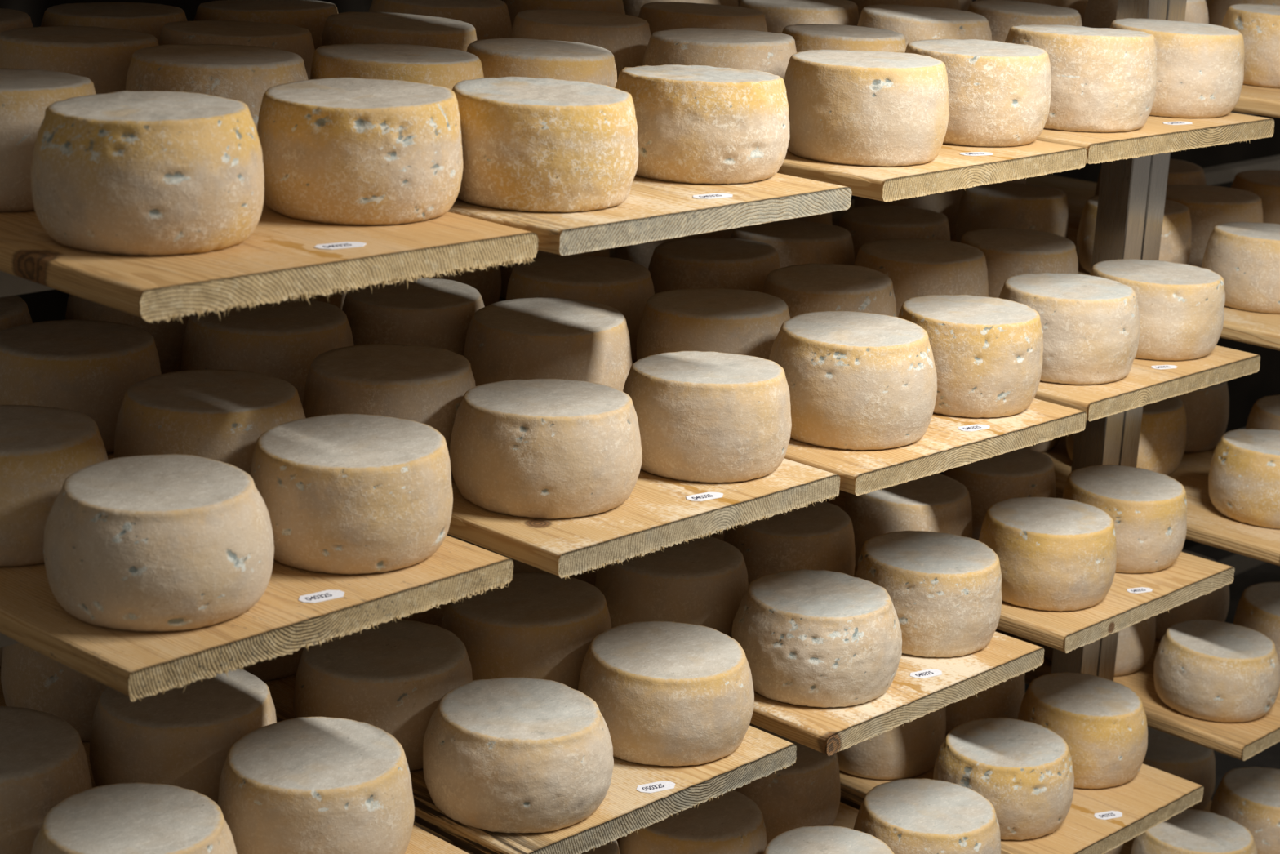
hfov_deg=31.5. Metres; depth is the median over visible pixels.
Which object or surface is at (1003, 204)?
cheese wheel
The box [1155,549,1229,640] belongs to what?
cheese wheel
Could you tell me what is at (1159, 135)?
shelf board
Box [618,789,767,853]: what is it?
cheese wheel
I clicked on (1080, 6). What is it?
cheese wheel
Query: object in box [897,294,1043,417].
cheese wheel
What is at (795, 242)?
cheese wheel
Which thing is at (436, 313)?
cheese wheel
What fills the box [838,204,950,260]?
cheese wheel
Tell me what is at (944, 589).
cheese wheel
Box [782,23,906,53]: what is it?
cheese wheel
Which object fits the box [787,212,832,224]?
cheese wheel
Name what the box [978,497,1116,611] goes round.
cheese wheel
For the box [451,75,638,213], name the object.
cheese wheel
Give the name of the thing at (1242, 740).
board
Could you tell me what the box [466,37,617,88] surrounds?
cheese wheel
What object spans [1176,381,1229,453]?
cheese wheel
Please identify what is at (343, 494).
cheese wheel
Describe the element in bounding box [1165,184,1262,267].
cheese wheel
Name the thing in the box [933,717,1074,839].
cheese wheel
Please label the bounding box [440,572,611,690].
cheese wheel
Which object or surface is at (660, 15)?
cheese wheel
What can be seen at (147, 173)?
cheese wheel
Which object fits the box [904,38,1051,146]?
cheese wheel
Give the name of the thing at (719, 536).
cheese wheel
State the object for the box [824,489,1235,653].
shelf board
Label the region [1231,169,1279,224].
cheese wheel
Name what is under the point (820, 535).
cheese wheel
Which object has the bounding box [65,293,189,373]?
cheese wheel
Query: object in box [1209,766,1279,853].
cheese wheel
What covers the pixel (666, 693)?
cheese wheel
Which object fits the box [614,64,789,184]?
cheese wheel
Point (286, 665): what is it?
cheese wheel
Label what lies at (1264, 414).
cheese wheel
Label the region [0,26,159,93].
cheese wheel
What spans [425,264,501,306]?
cheese wheel
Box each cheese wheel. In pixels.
[0,8,33,32]
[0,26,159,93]
[0,67,96,212]
[0,294,32,331]
[0,319,161,453]
[0,404,107,566]
[0,642,106,741]
[0,647,2,666]
[0,706,92,853]
[31,90,264,256]
[31,782,236,853]
[40,1,187,43]
[43,453,274,631]
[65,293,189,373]
[88,668,276,804]
[114,368,305,475]
[124,44,308,130]
[158,20,315,79]
[181,297,354,406]
[194,0,338,49]
[217,716,414,853]
[242,646,304,681]
[250,413,453,574]
[257,77,462,225]
[293,619,472,771]
[298,289,347,310]
[302,343,475,473]
[310,43,484,89]
[321,11,476,51]
[342,277,484,355]
[368,0,511,39]
[395,533,458,626]
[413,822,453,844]
[422,677,613,833]
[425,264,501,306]
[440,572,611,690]
[449,378,642,519]
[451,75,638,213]
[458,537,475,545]
[463,297,632,391]
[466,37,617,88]
[484,547,597,586]
[499,248,609,300]
[502,0,625,27]
[506,254,654,362]
[510,8,651,79]
[577,621,754,766]
[581,840,620,853]
[595,535,748,637]
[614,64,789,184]
[614,228,733,269]
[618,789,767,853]
[622,0,738,17]
[622,351,791,483]
[636,288,790,360]
[638,1,767,35]
[642,27,796,79]
[648,237,780,293]
[707,529,725,541]
[723,501,855,585]
[729,219,854,267]
[731,568,902,707]
[733,724,840,844]
[739,0,859,33]
[761,262,896,318]
[763,825,893,853]
[768,311,937,450]
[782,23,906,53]
[783,49,949,166]
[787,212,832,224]
[836,706,946,779]
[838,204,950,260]
[844,473,972,565]
[849,0,959,16]
[853,238,988,316]
[853,778,1000,853]
[854,188,964,237]
[855,530,1001,657]
[857,4,991,46]
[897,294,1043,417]
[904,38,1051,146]
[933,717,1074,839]
[943,448,1055,540]
[945,673,1025,735]
[955,182,1068,242]
[958,0,972,11]
[960,227,1078,297]
[967,0,1082,42]
[975,0,1088,24]
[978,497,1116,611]
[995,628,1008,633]
[998,272,1139,385]
[1004,24,1157,133]
[1004,177,1026,183]
[1017,672,1147,788]
[1023,436,1061,452]
[1037,615,1155,675]
[1062,464,1186,573]
[1066,395,1186,475]
[1076,195,1191,272]
[1082,0,1208,28]
[1089,258,1225,360]
[1094,158,1206,195]
[1105,844,1123,853]
[1110,17,1244,118]
[1130,808,1257,853]
[1142,726,1215,810]
[1153,619,1279,722]
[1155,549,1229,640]
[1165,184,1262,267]
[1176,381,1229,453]
[1201,222,1279,314]
[1206,0,1279,26]
[1208,428,1279,528]
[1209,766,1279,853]
[1222,4,1279,88]
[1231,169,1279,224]
[1232,582,1279,663]
[1245,395,1279,430]
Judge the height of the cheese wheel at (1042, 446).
0.118 m
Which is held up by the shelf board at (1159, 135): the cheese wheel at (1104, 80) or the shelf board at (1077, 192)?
the cheese wheel at (1104, 80)
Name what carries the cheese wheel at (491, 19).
on the shelf board at (955, 167)
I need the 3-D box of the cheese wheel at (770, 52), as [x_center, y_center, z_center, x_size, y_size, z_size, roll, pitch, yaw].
[0.100,-0.433,2.844,0.200,0.120,0.200,16,21,39]
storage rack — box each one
[0,0,1167,675]
[1096,0,1279,680]
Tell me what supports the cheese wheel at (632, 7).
on the shelf board at (1159, 135)
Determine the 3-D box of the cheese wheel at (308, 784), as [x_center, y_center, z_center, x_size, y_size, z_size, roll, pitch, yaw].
[-0.334,0.389,2.338,0.202,0.119,0.201,-1,16,-13]
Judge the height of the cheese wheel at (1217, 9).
0.119 m
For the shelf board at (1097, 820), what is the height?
0.031 m
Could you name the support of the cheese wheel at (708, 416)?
on the shelf board at (660, 513)
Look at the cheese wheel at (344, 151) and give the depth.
2.15 m
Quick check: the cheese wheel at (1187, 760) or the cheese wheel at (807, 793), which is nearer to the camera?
the cheese wheel at (807, 793)
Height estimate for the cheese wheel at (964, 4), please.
0.118 m
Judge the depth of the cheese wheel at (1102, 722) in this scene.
3.38 m
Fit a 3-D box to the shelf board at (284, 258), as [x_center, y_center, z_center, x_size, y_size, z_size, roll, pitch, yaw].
[-0.652,-0.255,2.388,1.130,0.037,0.451,17,22,41]
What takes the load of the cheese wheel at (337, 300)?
on the shelf board at (660, 513)
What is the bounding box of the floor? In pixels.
[1024,543,1279,800]
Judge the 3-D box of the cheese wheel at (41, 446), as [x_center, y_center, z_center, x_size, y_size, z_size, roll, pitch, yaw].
[-0.628,0.056,2.255,0.200,0.117,0.199,17,21,41]
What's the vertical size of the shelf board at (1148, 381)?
0.028 m
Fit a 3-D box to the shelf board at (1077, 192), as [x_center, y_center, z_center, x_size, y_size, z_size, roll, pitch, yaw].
[1.075,-0.362,4.239,1.121,0.026,0.451,17,21,41]
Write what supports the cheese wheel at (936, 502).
on the shelf board at (1131, 598)
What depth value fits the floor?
6.27 m
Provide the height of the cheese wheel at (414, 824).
0.119 m
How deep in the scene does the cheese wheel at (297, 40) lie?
2.65 m
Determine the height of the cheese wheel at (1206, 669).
0.115 m
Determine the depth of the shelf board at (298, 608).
2.10 m
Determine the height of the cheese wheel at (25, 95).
0.117 m
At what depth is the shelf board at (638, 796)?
2.54 m
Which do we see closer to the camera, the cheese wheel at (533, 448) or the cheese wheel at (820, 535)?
the cheese wheel at (533, 448)
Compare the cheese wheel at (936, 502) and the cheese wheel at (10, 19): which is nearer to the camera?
the cheese wheel at (10, 19)
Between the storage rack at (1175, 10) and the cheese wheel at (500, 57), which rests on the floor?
the storage rack at (1175, 10)
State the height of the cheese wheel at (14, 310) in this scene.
0.120 m
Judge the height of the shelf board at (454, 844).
0.026 m
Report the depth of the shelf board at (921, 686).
2.85 m
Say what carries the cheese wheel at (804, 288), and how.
on the shelf board at (948, 442)
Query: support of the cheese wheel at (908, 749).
on the shelf board at (1097, 820)
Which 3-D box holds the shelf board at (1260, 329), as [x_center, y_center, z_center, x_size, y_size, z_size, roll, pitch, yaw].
[0.736,-0.281,3.904,1.121,0.026,0.461,17,21,41]
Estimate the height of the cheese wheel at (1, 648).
0.118 m
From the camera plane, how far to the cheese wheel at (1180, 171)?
4.11 m
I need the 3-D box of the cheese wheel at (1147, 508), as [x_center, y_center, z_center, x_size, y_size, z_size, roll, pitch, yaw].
[0.720,0.137,3.384,0.192,0.118,0.192,17,21,41]
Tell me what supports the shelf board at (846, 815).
on the storage rack at (1123, 183)
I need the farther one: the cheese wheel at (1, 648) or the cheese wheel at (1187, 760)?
the cheese wheel at (1187, 760)
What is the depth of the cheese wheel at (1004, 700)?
3.52 m
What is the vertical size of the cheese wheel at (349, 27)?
0.120 m
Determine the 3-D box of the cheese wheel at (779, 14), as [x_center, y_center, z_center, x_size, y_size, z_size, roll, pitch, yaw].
[0.232,-0.571,3.346,0.190,0.120,0.190,17,21,41]
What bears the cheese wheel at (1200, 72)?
on the shelf board at (1159, 135)
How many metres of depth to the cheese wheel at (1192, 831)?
3.74 m
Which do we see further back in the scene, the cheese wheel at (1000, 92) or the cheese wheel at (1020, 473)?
the cheese wheel at (1020, 473)
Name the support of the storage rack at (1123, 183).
on the floor
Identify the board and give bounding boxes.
[0,200,538,323]
[0,452,513,701]
[0,666,468,853]
[263,673,796,853]
[447,457,839,578]
[448,173,852,255]
[453,843,473,853]
[474,539,1044,756]
[498,298,1086,496]
[608,247,1260,421]
[616,802,858,845]
[749,723,1204,853]
[777,140,1087,201]
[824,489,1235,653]
[831,199,1279,350]
[1002,632,1279,760]
[1026,173,1097,229]
[1035,112,1274,164]
[1040,435,1279,565]
[1119,800,1212,853]
[1231,84,1279,117]
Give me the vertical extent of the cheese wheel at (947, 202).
0.119 m
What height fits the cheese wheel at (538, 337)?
0.120 m
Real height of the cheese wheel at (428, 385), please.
0.118 m
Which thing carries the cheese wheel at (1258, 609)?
on the board at (1242, 740)
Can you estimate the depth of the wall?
6.27 m
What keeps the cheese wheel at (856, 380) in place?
on the shelf board at (948, 442)
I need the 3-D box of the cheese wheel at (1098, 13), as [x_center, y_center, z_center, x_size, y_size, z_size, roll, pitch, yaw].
[0.812,-0.638,3.649,0.207,0.119,0.207,17,21,41]
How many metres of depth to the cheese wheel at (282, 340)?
2.68 m
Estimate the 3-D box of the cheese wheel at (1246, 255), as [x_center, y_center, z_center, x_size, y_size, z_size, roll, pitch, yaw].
[0.990,-0.255,3.589,0.198,0.118,0.198,17,21,41]
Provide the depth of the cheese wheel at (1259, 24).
3.46 m
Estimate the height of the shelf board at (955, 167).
0.029 m
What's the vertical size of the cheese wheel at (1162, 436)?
0.119 m
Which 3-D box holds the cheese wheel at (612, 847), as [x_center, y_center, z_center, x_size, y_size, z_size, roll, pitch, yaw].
[-0.119,0.584,2.893,0.201,0.120,0.201,17,21,41]
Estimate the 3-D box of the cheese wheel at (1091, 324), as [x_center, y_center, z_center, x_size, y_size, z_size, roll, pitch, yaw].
[0.585,-0.137,3.112,0.198,0.120,0.198,17,21,41]
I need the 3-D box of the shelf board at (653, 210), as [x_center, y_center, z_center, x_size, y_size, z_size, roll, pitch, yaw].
[-0.330,-0.336,2.703,1.123,0.029,0.466,17,21,41]
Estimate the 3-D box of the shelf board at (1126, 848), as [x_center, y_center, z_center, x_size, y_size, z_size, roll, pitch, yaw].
[0.697,0.674,4.175,1.121,0.026,0.456,17,21,41]
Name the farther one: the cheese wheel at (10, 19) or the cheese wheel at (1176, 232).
the cheese wheel at (1176, 232)
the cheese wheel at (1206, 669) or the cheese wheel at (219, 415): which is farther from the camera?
the cheese wheel at (1206, 669)
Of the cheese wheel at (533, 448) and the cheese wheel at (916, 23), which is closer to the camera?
the cheese wheel at (533, 448)
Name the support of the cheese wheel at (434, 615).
on the shelf board at (638, 796)
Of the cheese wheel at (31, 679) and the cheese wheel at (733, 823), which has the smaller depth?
the cheese wheel at (31, 679)
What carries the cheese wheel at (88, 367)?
on the shelf board at (298, 608)
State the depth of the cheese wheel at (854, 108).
2.62 m
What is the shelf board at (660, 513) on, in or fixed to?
on the storage rack at (1123, 183)
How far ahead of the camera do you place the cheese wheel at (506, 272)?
3.37 m
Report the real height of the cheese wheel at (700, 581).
0.120 m
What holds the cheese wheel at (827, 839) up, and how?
on the shelf board at (846, 815)
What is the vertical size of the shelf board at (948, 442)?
0.030 m
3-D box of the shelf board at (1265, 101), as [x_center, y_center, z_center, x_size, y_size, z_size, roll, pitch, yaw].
[0.744,-0.612,3.811,1.121,0.026,0.456,17,21,41]
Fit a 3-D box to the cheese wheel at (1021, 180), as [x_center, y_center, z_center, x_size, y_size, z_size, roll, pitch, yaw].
[0.616,-0.446,4.199,0.196,0.117,0.197,17,21,41]
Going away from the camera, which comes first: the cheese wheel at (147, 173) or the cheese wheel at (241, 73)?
the cheese wheel at (147, 173)
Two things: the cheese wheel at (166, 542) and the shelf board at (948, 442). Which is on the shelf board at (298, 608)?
the cheese wheel at (166, 542)
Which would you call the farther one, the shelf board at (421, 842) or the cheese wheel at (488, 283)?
the cheese wheel at (488, 283)
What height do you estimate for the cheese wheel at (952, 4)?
0.118 m
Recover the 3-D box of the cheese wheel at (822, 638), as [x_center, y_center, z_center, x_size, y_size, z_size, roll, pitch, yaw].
[0.223,0.264,2.861,0.222,0.119,0.222,17,21,41]
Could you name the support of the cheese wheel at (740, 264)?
on the shelf board at (948, 442)
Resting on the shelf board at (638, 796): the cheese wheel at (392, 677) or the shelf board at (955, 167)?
the cheese wheel at (392, 677)
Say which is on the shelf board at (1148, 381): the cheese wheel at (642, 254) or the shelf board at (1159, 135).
the cheese wheel at (642, 254)
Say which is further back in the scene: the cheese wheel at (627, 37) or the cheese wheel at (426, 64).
the cheese wheel at (627, 37)
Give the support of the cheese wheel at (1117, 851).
on the shelf board at (1126, 848)
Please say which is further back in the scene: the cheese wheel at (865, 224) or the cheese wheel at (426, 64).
the cheese wheel at (865, 224)
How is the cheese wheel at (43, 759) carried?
on the shelf board at (421, 842)
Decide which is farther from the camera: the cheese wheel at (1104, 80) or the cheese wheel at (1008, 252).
the cheese wheel at (1008, 252)
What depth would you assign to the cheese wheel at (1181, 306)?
3.18 m
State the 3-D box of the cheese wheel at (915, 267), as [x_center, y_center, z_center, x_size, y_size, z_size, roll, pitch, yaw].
[0.407,-0.202,3.311,0.203,0.120,0.201,17,21,41]
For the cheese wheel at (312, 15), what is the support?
on the shelf board at (653, 210)
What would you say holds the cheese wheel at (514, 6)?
on the shelf board at (955, 167)
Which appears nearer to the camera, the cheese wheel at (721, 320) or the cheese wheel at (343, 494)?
the cheese wheel at (343, 494)
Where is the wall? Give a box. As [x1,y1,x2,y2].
[0,0,1279,550]
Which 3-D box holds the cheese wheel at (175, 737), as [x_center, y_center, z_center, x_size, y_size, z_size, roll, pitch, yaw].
[-0.495,0.343,2.471,0.202,0.120,0.203,17,21,41]
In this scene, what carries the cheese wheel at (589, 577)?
on the shelf board at (921, 686)
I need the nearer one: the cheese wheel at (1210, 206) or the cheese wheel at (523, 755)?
the cheese wheel at (523, 755)
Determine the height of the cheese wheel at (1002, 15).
0.119 m
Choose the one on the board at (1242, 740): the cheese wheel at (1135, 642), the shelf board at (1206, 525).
the cheese wheel at (1135, 642)
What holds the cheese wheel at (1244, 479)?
on the shelf board at (1206, 525)
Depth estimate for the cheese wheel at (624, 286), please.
3.02 m
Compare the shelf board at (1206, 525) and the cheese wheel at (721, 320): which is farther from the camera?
the shelf board at (1206, 525)
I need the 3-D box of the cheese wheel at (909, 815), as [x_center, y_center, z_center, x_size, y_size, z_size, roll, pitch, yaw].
[0.385,0.562,3.050,0.200,0.120,0.201,17,21,41]
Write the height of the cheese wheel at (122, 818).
0.119 m

